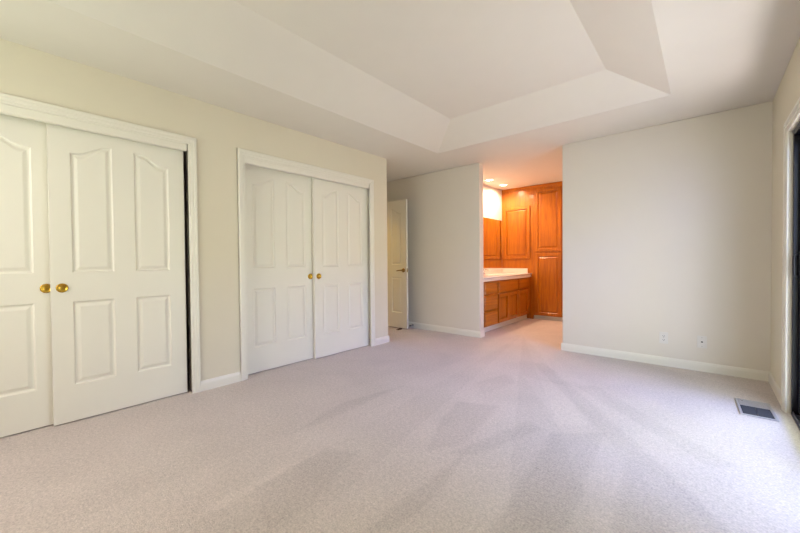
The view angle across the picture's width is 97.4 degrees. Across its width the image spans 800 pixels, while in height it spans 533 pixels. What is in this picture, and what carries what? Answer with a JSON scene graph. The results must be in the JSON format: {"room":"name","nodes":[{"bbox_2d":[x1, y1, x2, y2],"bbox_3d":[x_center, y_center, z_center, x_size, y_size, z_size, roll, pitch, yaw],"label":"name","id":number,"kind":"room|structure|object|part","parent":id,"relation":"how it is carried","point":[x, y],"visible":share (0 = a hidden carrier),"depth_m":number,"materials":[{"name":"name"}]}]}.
{"room":"empty bedroom","nodes":[
{"label":"empty bedroom","id":0,"kind":"room"},
{"bbox_2d":[183,151,188,372],"bbox_3d":[-1.909,-0.174,3.340,0.634,2.440,0.100,0,1,41],"label":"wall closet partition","id":1,"kind":"structure","parent":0,"point":[184,154],"depth_m":3.43,"materials":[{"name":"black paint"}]},
{"bbox_2d":[0,38,387,380],"bbox_3d":[-1.664,-0.171,3.051,0.115,2.440,4.424,0,1,41],"label":"wall","id":2,"kind":"structure","parent":0,"point":[25,72],"depth_m":3.03,"materials":[{"name":"beige paint"}]},
{"bbox_2d":[0,114,53,437],"bbox_3d":[-2.582,0.043,2.079,0.043,2.041,0.795,0,1,41],"label":"closet door","id":3,"kind":"structure","parent":2,"relation":"in","point":[26,384],"depth_m":2.26,"materials":[{"name":"white paint"}]},
{"bbox_3d":[-2.343,0.145,2.328,0.009,0.062,0.062,0,1,41],"label":"finger pull","id":4,"kind":"part","parent":3,"relation":"part of","materials":[{"name":"gold metal"}]},
{"bbox_2d":[0,103,186,151],"bbox_3d":[-2.271,-0.957,2.278,0.036,0.055,1.588,0,1,41],"label":"trim","id":5,"kind":"structure","parent":2,"relation":"attached to","point":[5,109],"depth_m":2.40,"materials":[{"name":"white paint"}]},
{"bbox_2d":[0,92,200,393],"bbox_3d":[-2.245,0.010,2.281,0.020,2.112,1.719,0,1,41],"label":"trim","id":6,"kind":"structure","parent":2,"relation":"attached to","point":[8,99],"depth_m":2.88,"materials":[{"name":"white paint"}]},
{"bbox_2d":[46,123,186,425],"bbox_3d":[-2.052,0.030,2.623,0.043,2.041,0.795,0,1,41],"label":"closet door","id":7,"kind":"structure","parent":2,"relation":"in","point":[116,205],"depth_m":2.56,"materials":[{"name":"white paint"}]},
{"bbox_3d":[-2.263,0.144,2.354,0.009,0.062,0.062,0,1,41],"label":"finger pull","id":8,"kind":"part","parent":7,"relation":"part of","materials":[{"name":"gold metal"}]},
{"bbox_2d":[185,144,191,389],"bbox_3d":[-2.294,0.034,2.342,0.136,2.062,1.646,0,1,41],"label":"trim","id":9,"kind":"structure","parent":2,"relation":"attached to","point":[186,152],"depth_m":2.98,"materials":[{"name":"white paint"}]},
{"bbox_2d":[201,372,240,391],"bbox_3d":[-1.564,1.004,3.075,0.013,0.088,0.338,0,1,41],"label":"baseboard","id":10,"kind":"structure","parent":2,"relation":"attached to","point":[212,383],"depth_m":3.06,"materials":[{"name":"white paint"}]},
{"bbox_2d":[245,164,313,374],"bbox_3d":[-1.234,0.007,3.628,0.043,2.041,0.814,0,1,41],"label":"closet door","id":11,"kind":"structure","parent":2,"relation":"in","point":[278,204],"depth_m":3.59,"materials":[{"name":"white paint"}]},
{"bbox_2d":[237,148,374,380],"bbox_3d":[-0.892,-0.028,3.836,0.020,2.116,1.723,0,1,41],"label":"trim","id":12,"kind":"structure","parent":2,"relation":"attached to","point":[241,153],"depth_m":3.24,"materials":[{"name":"white paint"}]},
{"bbox_2d":[245,157,368,188],"bbox_3d":[-0.918,-0.993,3.833,0.036,0.055,1.584,0,1,41],"label":"trim","id":13,"kind":"structure","parent":2,"relation":"attached to","point":[250,161],"depth_m":3.69,"materials":[{"name":"white paint"}]},
{"bbox_2d":[311,177,369,358],"bbox_3d":[-0.682,-0.006,4.197,0.043,2.041,0.829,0,1,41],"label":"closet door","id":14,"kind":"structure","parent":2,"relation":"in","point":[340,238],"depth_m":4.14,"materials":[{"name":"white paint"}]},
{"bbox_2d":[368,184,370,344],"bbox_3d":[-0.937,-0.002,3.901,0.136,2.062,1.649,0,1,41],"label":"trim","id":15,"kind":"structure","parent":2,"relation":"attached to","point":[369,184],"depth_m":4.50,"materials":[{"name":"white paint"}]},
{"bbox_2d":[375,335,389,345],"bbox_3d":[-0.234,0.968,4.604,0.013,0.088,0.270,0,1,41],"label":"baseboard","id":16,"kind":"structure","parent":2,"relation":"attached to","point":[385,339],"depth_m":4.60,"materials":[{"name":"white paint"}]},
{"bbox_2d":[0,318,799,532],"bbox_3d":[0.107,1.070,3.962,6.169,0.100,8.320,0,1,41],"label":"floor","id":17,"kind":"structure","parent":0,"point":[505,430],"depth_m":1.99,"materials":[{"name":"beige carpet"}]},
{"bbox_2d":[484,277,529,331],"bbox_3d":[1.579,0.592,5.929,0.571,0.768,1.902,0,1,41],"label":"vanity cabinet","id":18,"kind":"object","parent":17,"relation":"on","point":[507,301],"visible":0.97,"depth_m":5.66,"materials":[{"name":"brown wood"}]},
{"bbox_3d":[1.364,0.773,5.270,0.030,0.214,0.423,0,1,41],"label":"drawer","id":19,"kind":"part","parent":18,"relation":"part of","materials":[{"name":"brown wood"}]},
{"bbox_3d":[1.362,0.539,5.266,0.030,0.214,0.423,0,1,41],"label":"drawer","id":20,"kind":"part","parent":18,"relation":"part of","materials":[{"name":"brown wood"}]},
{"bbox_3d":[1.360,0.325,5.263,0.030,0.170,0.423,0,1,41],"label":"drawer","id":21,"kind":"part","parent":18,"relation":"part of","materials":[{"name":"brown wood"}]},
{"bbox_3d":[1.641,0.649,5.598,0.014,0.356,0.272,0,1,41],"label":"raised panel","id":22,"kind":"part","parent":18,"relation":"part of","materials":[{"name":"brown wood"}]},
{"bbox_3d":[1.646,0.649,5.594,0.029,0.448,0.364,0,1,41],"label":"door","id":23,"kind":"part","parent":18,"relation":"part of","materials":[{"name":"brown wood"}]},
{"bbox_2d":[484,268,531,281],"bbox_3d":[1.577,0.127,5.919,0.580,0.157,1.902,0,1,41],"label":"countertop","id":24,"kind":"structure","parent":18,"relation":"on","point":[495,274],"depth_m":6.31,"materials":[{"name":"stone"}]},
{"bbox_3d":[1.769,0.317,5.734,0.030,0.176,0.749,0,1,41],"label":"false drawer","id":25,"kind":"part","parent":18,"relation":"part of","materials":[{"name":"brown wood"}]},
{"bbox_3d":[1.889,0.642,5.884,0.014,0.356,0.283,0,1,41],"label":"raised panel","id":26,"kind":"part","parent":18,"relation":"part of","materials":[{"name":"brown wood"}]},
{"bbox_3d":[1.895,0.642,5.880,0.029,0.448,0.375,0,1,41],"label":"door","id":27,"kind":"part","parent":18,"relation":"part of","materials":[{"name":"brown wood"}]},
{"bbox_3d":[2.175,0.634,6.213,0.014,0.356,0.330,0,1,41],"label":"raised panel","id":28,"kind":"part","parent":18,"relation":"part of","materials":[{"name":"brown wood"}]},
{"bbox_3d":[2.178,0.303,6.203,0.030,0.170,0.422,0,1,41],"label":"drawer","id":29,"kind":"part","parent":18,"relation":"part of","materials":[{"name":"brown wood"}]},
{"bbox_3d":[2.180,0.634,6.208,0.029,0.448,0.422,0,1,41],"label":"door","id":30,"kind":"part","parent":18,"relation":"part of","materials":[{"name":"brown wood"}]},
{"bbox_2d":[502,186,533,318],"bbox_3d":[2.378,-0.264,6.824,0.594,2.438,0.574,0,1,41],"label":"tall cabinet","id":31,"kind":"object","parent":17,"relation":"on","point":[517,203],"visible":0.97,"depth_m":6.58,"materials":[{"name":"brown wood"}]},
{"bbox_3d":[2.191,-0.630,6.614,0.510,0.970,0.024,0,1,41],"label":"door","id":32,"kind":"part","parent":31,"relation":"part of","materials":[{"name":"brown wood"}]},
{"bbox_3d":[2.194,-0.630,6.617,0.408,0.868,0.014,0,1,41],"label":"raised panel","id":33,"kind":"part","parent":31,"relation":"part of","materials":[{"name":"brown wood"}]},
{"bbox_2d":[533,181,562,320],"bbox_3d":[2.826,-0.262,6.438,0.588,2.438,0.569,0,1,41],"label":"linen cabinet","id":34,"kind":"object","parent":17,"relation":"on","point":[547,198],"visible":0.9,"depth_m":6.24,"materials":[{"name":"brown wood"}]},
{"bbox_3d":[2.623,-0.827,6.237,0.453,1.113,0.019,0,1,41],"label":"door","id":35,"kind":"part","parent":34,"relation":"part of","materials":[{"name":"brown wood"}]},
{"bbox_3d":[2.624,-0.827,6.239,0.351,1.011,0.014,0,1,41],"label":"raised panel","id":36,"kind":"part","parent":34,"relation":"part of","materials":[{"name":"brown wood"}]},
{"bbox_3d":[2.632,0.323,6.256,0.453,1.118,0.019,0,1,41],"label":"door","id":37,"kind":"part","parent":34,"relation":"part of","materials":[{"name":"brown wood"}]},
{"bbox_3d":[2.633,0.323,6.257,0.351,1.016,0.014,0,1,41],"label":"raised panel","id":38,"kind":"part","parent":34,"relation":"part of","materials":[{"name":"brown wood"}]},
{"bbox_2d":[735,398,779,421],"bbox_3d":[2.543,1.016,2.515,0.188,0.013,0.356,0,1,39],"label":"floor vent","id":39,"kind":"object","parent":17,"relation":"in","point":[762,410],"visible":1,"depth_m":2.50,"materials":[{"name":"grey metal"}]},
{"bbox_2d":[0,0,799,189],"bbox_3d":[0.085,-1.620,3.919,6.171,0.400,8.320,0,1,41],"label":"ceiling","id":40,"kind":"structure","parent":0,"point":[422,87],"depth_m":2.55,"materials":[{"name":"paint"}]},
{"bbox_2d":[483,184,501,268],"bbox_3d":[1.496,-0.250,6.343,0.100,2.440,2.458,0,1,41],"label":"wall","id":41,"kind":"structure","parent":0,"point":[492,197],"depth_m":6.51,"materials":[{"name":"white paint"}]},
{"bbox_2d":[483,217,501,268],"bbox_3d":[1.359,-0.413,6.102,0.005,0.915,1.872,0,1,41],"label":"vanity mirror","id":42,"kind":"object","parent":41,"relation":"attached to","point":[492,228],"visible":0.36,"depth_m":6.50,"materials":[{"name":"brown mirror"}]},
{"bbox_2d":[485,268,502,273],"bbox_3d":[1.365,0.092,6.103,0.019,0.089,1.902,0,1,41],"label":"backsplash","id":43,"kind":"structure","parent":41,"relation":"attached to","point":[496,270],"depth_m":6.55,"materials":[{"name":"stone"}]},
{"bbox_2d":[387,101,772,371],"bbox_3d":[1.483,-0.223,4.651,4.961,2.440,0.115,0,1,41],"label":"wall","id":44,"kind":"structure","parent":0,"point":[667,227],"depth_m":3.63,"materials":[{"name":"paint"}]},
{"bbox_2d":[408,321,480,337],"bbox_3d":[0.396,0.948,5.538,1.936,0.088,0.013,0,1,41],"label":"baseboard","id":45,"kind":"structure","parent":44,"relation":"attached to","point":[472,333],"depth_m":5.27,"materials":[{"name":"white paint"}]},
{"bbox_2d":[659,332,667,343],"bbox_3d":[2.670,0.721,3.558,0.071,0.116,0.008,0,1,41],"label":"electrical outlet","id":46,"kind":"object","parent":44,"relation":"attached to","point":[663,336],"visible":1,"depth_m":3.56,"materials":[{"name":"plastic"}]},
{"bbox_2d":[561,343,768,381],"bbox_3d":[2.582,0.960,3.637,1.733,0.088,0.013,0,1,41],"label":"baseboard","id":47,"kind":"structure","parent":44,"relation":"attached to","point":[747,373],"depth_m":3.51,"materials":[{"name":"white paint"}]},
{"bbox_2d":[697,335,706,348],"bbox_3d":[2.892,0.723,3.365,0.071,0.116,0.008,0,1,41],"label":"phone jack","id":48,"kind":"object","parent":44,"relation":"attached to","point":[701,340],"visible":1,"depth_m":3.36,"materials":[{"name":"plastic"}]},
{"bbox_2d":[770,38,799,413],"bbox_3d":[1.492,-0.165,0.970,0.115,2.440,5.428,0,1,41],"label":"wall","id":49,"kind":"structure","parent":0,"point":[787,94],"depth_m":2.68,"materials":[{"name":"beige paint"}]},
{"bbox_2d":[768,372,780,405],"bbox_3d":[2.988,0.970,2.795,0.013,0.088,0.750,0,1,41],"label":"baseboard","id":50,"kind":"structure","parent":49,"relation":"attached to","point":[777,391],"depth_m":2.80,"materials":[{"name":"white paint"}]},
{"bbox_2d":[781,97,799,412],"bbox_3d":[2.074,0.023,1.743,0.020,2.031,2.002,0,1,41],"label":"trim","id":51,"kind":"structure","parent":49,"relation":"attached to","point":[794,114],"depth_m":2.45,"materials":[{"name":"white paint"}]},
{"bbox_2d":[791,122,799,429],"bbox_3d":[2.135,0.061,1.690,0.119,1.955,1.850,0,1,41],"label":"door","id":52,"kind":"structure","parent":49,"relation":"in","point":[795,329],"depth_m":2.38,"materials":[{"name":"brown metal"}]},
{"bbox_3d":[2.668,-0.007,2.365,0.037,0.200,0.026,0,1,41],"label":"pull handle","id":53,"kind":"part","parent":52,"relation":"part of","materials":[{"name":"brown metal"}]},
{"bbox_3d":[2.410,0.059,2.020,0.028,1.883,0.919,0,1,41],"label":"sliding panel","id":54,"kind":"part","parent":52,"relation":"part of","materials":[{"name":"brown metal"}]},
{"bbox_3d":[-0.750,-0.222,5.776,0.115,2.440,1.118,0,1,41],"label":"wall","id":55,"kind":"structure","parent":0,"visible":0},
{"bbox_2d":[387,199,407,328],"bbox_3d":[-0.170,-0.037,5.762,0.774,2.029,0.148,0,1,42],"label":"bedroom door","id":56,"kind":"structure","parent":55,"relation":"in","point":[397,214],"depth_m":5.62,"materials":[{"name":"white paint"}]}
]}

